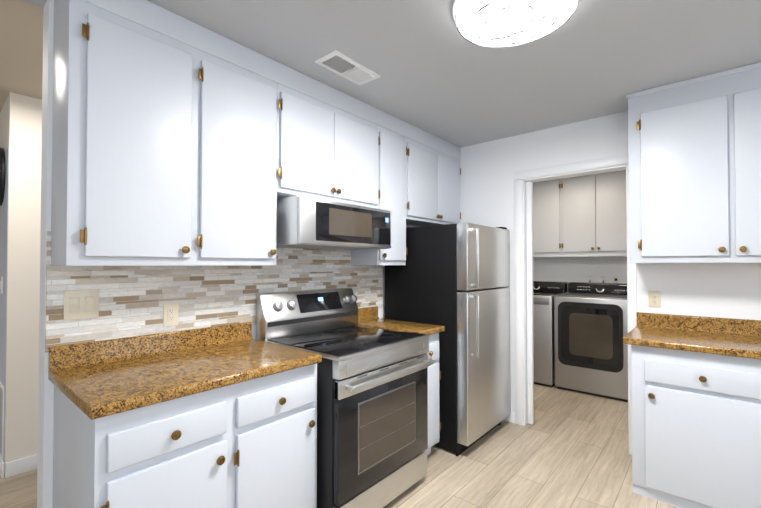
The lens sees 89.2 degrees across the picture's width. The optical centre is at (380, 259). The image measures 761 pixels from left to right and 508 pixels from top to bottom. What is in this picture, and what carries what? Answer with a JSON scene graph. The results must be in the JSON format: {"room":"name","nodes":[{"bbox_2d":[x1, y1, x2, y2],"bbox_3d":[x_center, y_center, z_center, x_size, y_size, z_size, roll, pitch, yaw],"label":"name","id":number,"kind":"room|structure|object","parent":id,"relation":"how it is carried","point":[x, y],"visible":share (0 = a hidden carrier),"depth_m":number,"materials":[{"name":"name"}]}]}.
{"room":"kitchen","nodes":[
{"label":"kitchen","id":0,"kind":"room"},
{"bbox_2d":[0,92,41,462],"bbox_3d":[-0.899,0.187,4.666,0.630,2.450,5.280,-1,-1,40],"label":"wall","id":1,"kind":"structure","parent":0,"point":[20,126],"depth_m":2.51,"materials":[{"name":"paint"}]},
{"bbox_2d":[0,146,8,462],"bbox_3d":[-2.611,0.285,2.652,0.626,2.004,0.003,-1,-1,40],"label":"wall panel","id":2,"kind":"object","parent":1,"relation":"attached to","point":[3,261],"visible":0.88,"depth_m":2.52,"materials":[{"name":"blue paint"}]},
{"bbox_2d":[0,276,2,293],"bbox_3d":[-2.552,0.175,2.599,0.070,0.115,0.010,-1,-1,40],"label":"light switch","id":3,"kind":"object","parent":2,"relation":"attached to","point":[1,284],"visible":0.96,"depth_m":2.59,"materials":[{"name":"white plastic"}]},
{"bbox_2d":[0,381,3,459],"bbox_3d":[-2.613,1.053,2.638,0.550,0.460,0.010,-1,-1,40],"label":"air vent grille","id":4,"kind":"object","parent":2,"relation":"attached to","point":[1,419],"visible":0.88,"depth_m":2.47,"materials":[{"name":"white plastic"}]},
{"bbox_2d":[0,148,5,205],"bbox_3d":[-2.635,-0.567,2.659,0.400,0.400,0.040,-1,-1,40],"label":"wall decor","id":5,"kind":"object","parent":2,"relation":"attached to","point":[2,171],"visible":0.98,"depth_m":2.55,"materials":[{"name":"black ceramic"}]},
{"bbox_2d":[0,454,37,478],"bbox_3d":[-1.093,1.361,4.410,0.644,0.095,4.694,-1,-1,40],"label":"baseboard","id":6,"kind":"structure","parent":1,"relation":"attached to","point":[17,467],"depth_m":2.47,"materials":[{"name":"paint"}]},
{"bbox_2d":[37,0,418,507],"bbox_3d":[-0.416,0.160,2.772,0.120,2.450,3.060,-1,-1,40],"label":"wall","id":7,"kind":"structure","parent":0,"point":[45,443],"depth_m":1.59,"materials":[{"name":"paint"}]},
{"bbox_2d":[51,0,202,265],"bbox_3d":[-1.091,-0.526,1.667,0.291,1.108,0.457,-1,-1,40],"label":"upper cabinet","id":8,"kind":"object","parent":7,"relation":"attached to","point":[177,140],"depth_m":1.54,"materials":[{"name":"paint"}]},
{"bbox_2d":[45,231,382,351],"bbox_3d":[-0.670,0.144,2.372,0.010,0.490,2.118,-1,-1,40],"label":"tile backsplash","id":9,"kind":"structure","parent":7,"relation":"attached to","point":[133,300],"depth_m":1.98,"materials":[{"name":"tile"}]},
{"bbox_2d":[64,289,98,320],"bbox_3d":[-1.273,0.194,1.645,0.011,0.124,0.121,-1,-1,40],"label":"switch plate","id":10,"kind":"object","parent":9,"relation":"attached to","point":[81,304],"visible":1,"depth_m":1.64,"materials":[{"name":"beige plastic"}]},
{"bbox_2d":[163,302,177,326],"bbox_3d":[-1.041,0.275,1.918,0.010,0.114,0.070,-1,-1,40],"label":"outlet","id":11,"kind":"object","parent":9,"relation":"attached to","point":[170,314],"visible":1,"depth_m":1.91,"materials":[{"name":"beige plastic"}]},
{"bbox_2d":[199,27,282,265],"bbox_3d":[-0.801,-0.521,2.008,0.291,1.108,0.440,-1,-1,40],"label":"upper cabinet","id":12,"kind":"object","parent":7,"relation":"attached to","point":[243,87],"depth_m":1.91,"materials":[{"name":"paint"}]},
{"bbox_2d":[283,65,338,201],"bbox_3d":[-0.527,-0.716,2.334,0.291,0.708,0.406,-1,-1,40],"label":"upper cabinet","id":13,"kind":"object","parent":7,"relation":"attached to","point":[310,106],"depth_m":2.25,"materials":[{"name":"paint"}]},
{"bbox_2d":[277,195,390,249],"bbox_3d":[-0.335,-0.201,2.445,0.428,0.263,0.760,-1,-1,40],"label":"microwave","id":14,"kind":"object","parent":13,"relation":"attached to","point":[304,222],"visible":0.92,"depth_m":2.19,"materials":[{"name":"silver metal"}]},
{"bbox_2d":[339,91,382,208],"bbox_3d":[-0.256,-0.711,2.652,0.291,0.708,0.429,-1,-1,40],"label":"upper cabinet","id":15,"kind":"object","parent":7,"relation":"attached to","point":[360,123],"depth_m":2.57,"materials":[{"name":"paint"}]},
{"bbox_2d":[351,112,410,264],"bbox_3d":[-0.010,-0.507,2.938,0.291,1.108,0.331,-1,-1,40],"label":"upper cabinet","id":16,"kind":"object","parent":7,"relation":"attached to","point":[396,132],"depth_m":2.86,"materials":[{"name":"paint"}]},
{"bbox_2d":[411,125,438,226],"bbox_3d":[0.241,-0.683,3.235,0.291,0.748,0.443,-1,-1,40],"label":"upper cabinet","id":17,"kind":"object","parent":7,"relation":"attached to","point":[424,145],"depth_m":3.16,"materials":[{"name":"paint"}]},
{"bbox_2d":[427,138,460,225],"bbox_3d":[0.519,-0.678,3.563,0.291,0.748,0.416,-1,-1,40],"label":"upper cabinet","id":18,"kind":"object","parent":7,"relation":"attached to","point":[449,154],"depth_m":3.46,"materials":[{"name":"paint"}]},
{"bbox_2d":[0,384,679,507],"bbox_3d":[-1.095,1.408,2.635,9.600,0.050,8.600,-1,-1,40],"label":"floor","id":19,"kind":"structure","parent":0,"point":[568,449],"depth_m":2.54,"materials":[{"name":"brown wood"}]},
{"bbox_2d":[52,383,239,507],"bbox_3d":[-0.961,0.929,1.547,0.616,0.876,0.446,-1,-1,40],"label":"base cabinet","id":20,"kind":"object","parent":19,"relation":"on","point":[183,452],"depth_m":1.36,"materials":[{"name":"paint"}]},
{"bbox_2d":[48,306,444,419],"bbox_3d":[-0.451,0.432,2.139,0.637,0.133,2.033,-1,-1,40],"label":"countertop","id":21,"kind":"structure","parent":20,"relation":"on","point":[96,379],"depth_m":1.64,"materials":[{"name":"stone"}]},
{"bbox_2d":[240,363,316,507],"bbox_3d":[-0.672,0.934,1.887,0.616,0.876,0.445,-1,-1,40],"label":"base cabinet","id":22,"kind":"object","parent":19,"relation":"on","point":[252,443],"depth_m":1.69,"materials":[{"name":"paint"}]},
{"bbox_2d":[256,288,432,507],"bbox_3d":[-0.195,0.792,2.311,0.762,1.172,0.768,-1,-1,40],"label":"range","id":23,"kind":"object","parent":19,"relation":"on","point":[372,414],"visible":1,"depth_m":2.10,"materials":[{"name":"silver metal"}]},
{"bbox_2d":[426,333,440,454],"bbox_3d":[0.094,0.947,2.788,0.616,0.876,0.305,-1,-1,40],"label":"base cabinet","id":24,"kind":"object","parent":19,"relation":"on","point":[434,374],"depth_m":2.63,"materials":[{"name":"paint"}]},
{"bbox_2d":[385,223,510,455],"bbox_3d":[0.585,0.561,3.173,0.807,1.658,0.754,-1,-1,40],"label":"refrigerator","id":25,"kind":"object","parent":19,"relation":"on","point":[453,280],"visible":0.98,"depth_m":2.83,"materials":[{"name":"metal"}]},
{"bbox_2d":[533,281,568,386],"bbox_3d":[1.849,0.846,4.712,0.685,1.135,0.734,-1,-1,40],"label":"washer","id":26,"kind":"object","parent":19,"relation":"on","point":[545,293],"visible":0.4,"depth_m":4.29,"materials":[{"name":"grey paint"}]},
{"bbox_2d":[554,282,627,401],"bbox_3d":[2.380,0.839,4.243,0.690,1.135,0.760,-1,-1,40],"label":"dryer","id":27,"kind":"object","parent":19,"relation":"on","point":[590,333],"visible":0.83,"depth_m":3.97,"materials":[{"name":"grey paint"}]},
{"bbox_2d":[631,345,760,507],"bbox_3d":[1.883,0.940,2.281,0.605,0.876,0.564,-1,-1,40],"label":"base cabinet","id":28,"kind":"object","parent":19,"relation":"on","point":[696,429],"visible":1,"depth_m":2.06,"materials":[{"name":"paint"}]},
{"bbox_2d":[623,312,760,358],"bbox_3d":[2.572,0.425,1.689,2.500,0.133,0.585,-1,-1,40],"label":"countertop","id":29,"kind":"structure","parent":28,"relation":"on","point":[726,336],"depth_m":2.33,"materials":[{"name":"stone"}]},
{"bbox_2d":[0,0,760,147],"bbox_3d":[-1.095,-1.092,2.671,9.600,0.050,8.600,-1,-1,40],"label":"ceiling","id":30,"kind":"structure","parent":0,"point":[441,77],"depth_m":2.01,"materials":[{"name":"grey paint"}]},
{"bbox_2d":[314,50,380,84],"bbox_3d":[-0.179,-1.066,2.174,0.170,0.016,0.360,-1,-1,40],"label":"ceiling vent","id":31,"kind":"object","parent":30,"relation":"in","point":[340,64],"visible":1,"depth_m":2.15,"materials":[{"name":"white plastic"}]},
{"bbox_2d":[452,0,578,47],"bbox_3d":[0.559,-1.047,1.605,0.510,0.070,0.510,-1,-1,40],"label":"ceiling light fixture","id":32,"kind":"object","parent":30,"relation":"attached to","point":[501,23],"visible":1,"depth_m":1.64,"materials":[{"name":"white glass"}]},
{"bbox_2d":[533,257,626,282],"bbox_3d":[2.656,0.192,4.963,2.120,2.450,0.220,-1,-1,40],"label":"wall","id":33,"kind":"structure","parent":0,"point":[574,269],"depth_m":4.91,"materials":[{"name":"paint"}]},
{"bbox_2d":[533,179,560,257],"bbox_3d":[2.183,-0.534,5.018,0.397,0.993,0.319,-1,-1,40],"label":"upper cabinet","id":34,"kind":"object","parent":33,"relation":"attached to","point":[546,194],"depth_m":4.88,"materials":[{"name":"paint"}]},
{"bbox_2d":[561,174,592,256],"bbox_3d":[2.480,-0.538,4.766,0.381,0.993,0.319,-1,-1,40],"label":"upper cabinet","id":35,"kind":"object","parent":33,"relation":"attached to","point":[583,216],"depth_m":4.65,"materials":[{"name":"paint"}]},
{"bbox_2d":[593,170,626,256],"bbox_3d":[2.792,-0.542,4.501,0.439,0.993,0.319,-1,-1,40],"label":"upper cabinet","id":36,"kind":"object","parent":33,"relation":"attached to","point":[609,188],"depth_m":4.43,"materials":[{"name":"paint"}]},
{"bbox_2d":[613,275,618,282],"bbox_3d":[2.836,0.255,4.651,0.070,0.115,0.019,-1,-1,40],"label":"outlet","id":37,"kind":"object","parent":33,"relation":"attached to","point":[615,278],"depth_m":4.65,"materials":[{"name":"white plastic"}]},
{"bbox_2d":[460,111,760,411],"bbox_3d":[2.219,0.155,2.460,4.300,2.450,0.120,-1,-1,40],"label":"wall","id":38,"kind":"structure","parent":0,"point":[726,290],"depth_m":2.95,"materials":[{"name":"paint"}]},
{"bbox_2d":[504,412,514,422],"bbox_3d":[0.842,1.351,3.525,0.792,0.090,0.012,-1,-1,40],"label":"baseboard","id":39,"kind":"structure","parent":38,"relation":"attached to","point":[510,418],"depth_m":3.29,"materials":[{"name":"paint"}]},
{"bbox_2d":[514,154,636,454],"bbox_3d":[1.516,0.321,3.046,0.875,2.135,0.138,-1,-1,40],"label":"door frame","id":40,"kind":"structure","parent":38,"relation":"attached to","point":[596,166],"depth_m":3.24,"materials":[{"name":"paint"}]},
{"bbox_2d":[648,291,660,307],"bbox_3d":[1.886,0.275,2.655,0.070,0.114,0.010,-1,-1,40],"label":"outlet","id":41,"kind":"object","parent":38,"relation":"attached to","point":[654,298],"visible":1,"depth_m":2.65,"materials":[{"name":"beige plastic"}]},
{"bbox_2d":[626,71,729,262],"bbox_3d":[1.889,-0.522,2.451,0.491,1.092,0.331,-1,-1,40],"label":"upper cabinet","id":42,"kind":"object","parent":38,"relation":"attached to","point":[694,147],"depth_m":2.32,"materials":[{"name":"paint"}]},
{"bbox_2d":[726,62,760,262],"bbox_3d":[2.251,-0.526,2.143,0.460,1.092,0.331,-1,-1,40],"label":"upper cabinet","id":43,"kind":"object","parent":38,"relation":"attached to","point":[743,84],"depth_m":2.13,"materials":[{"name":"paint"}]}
]}

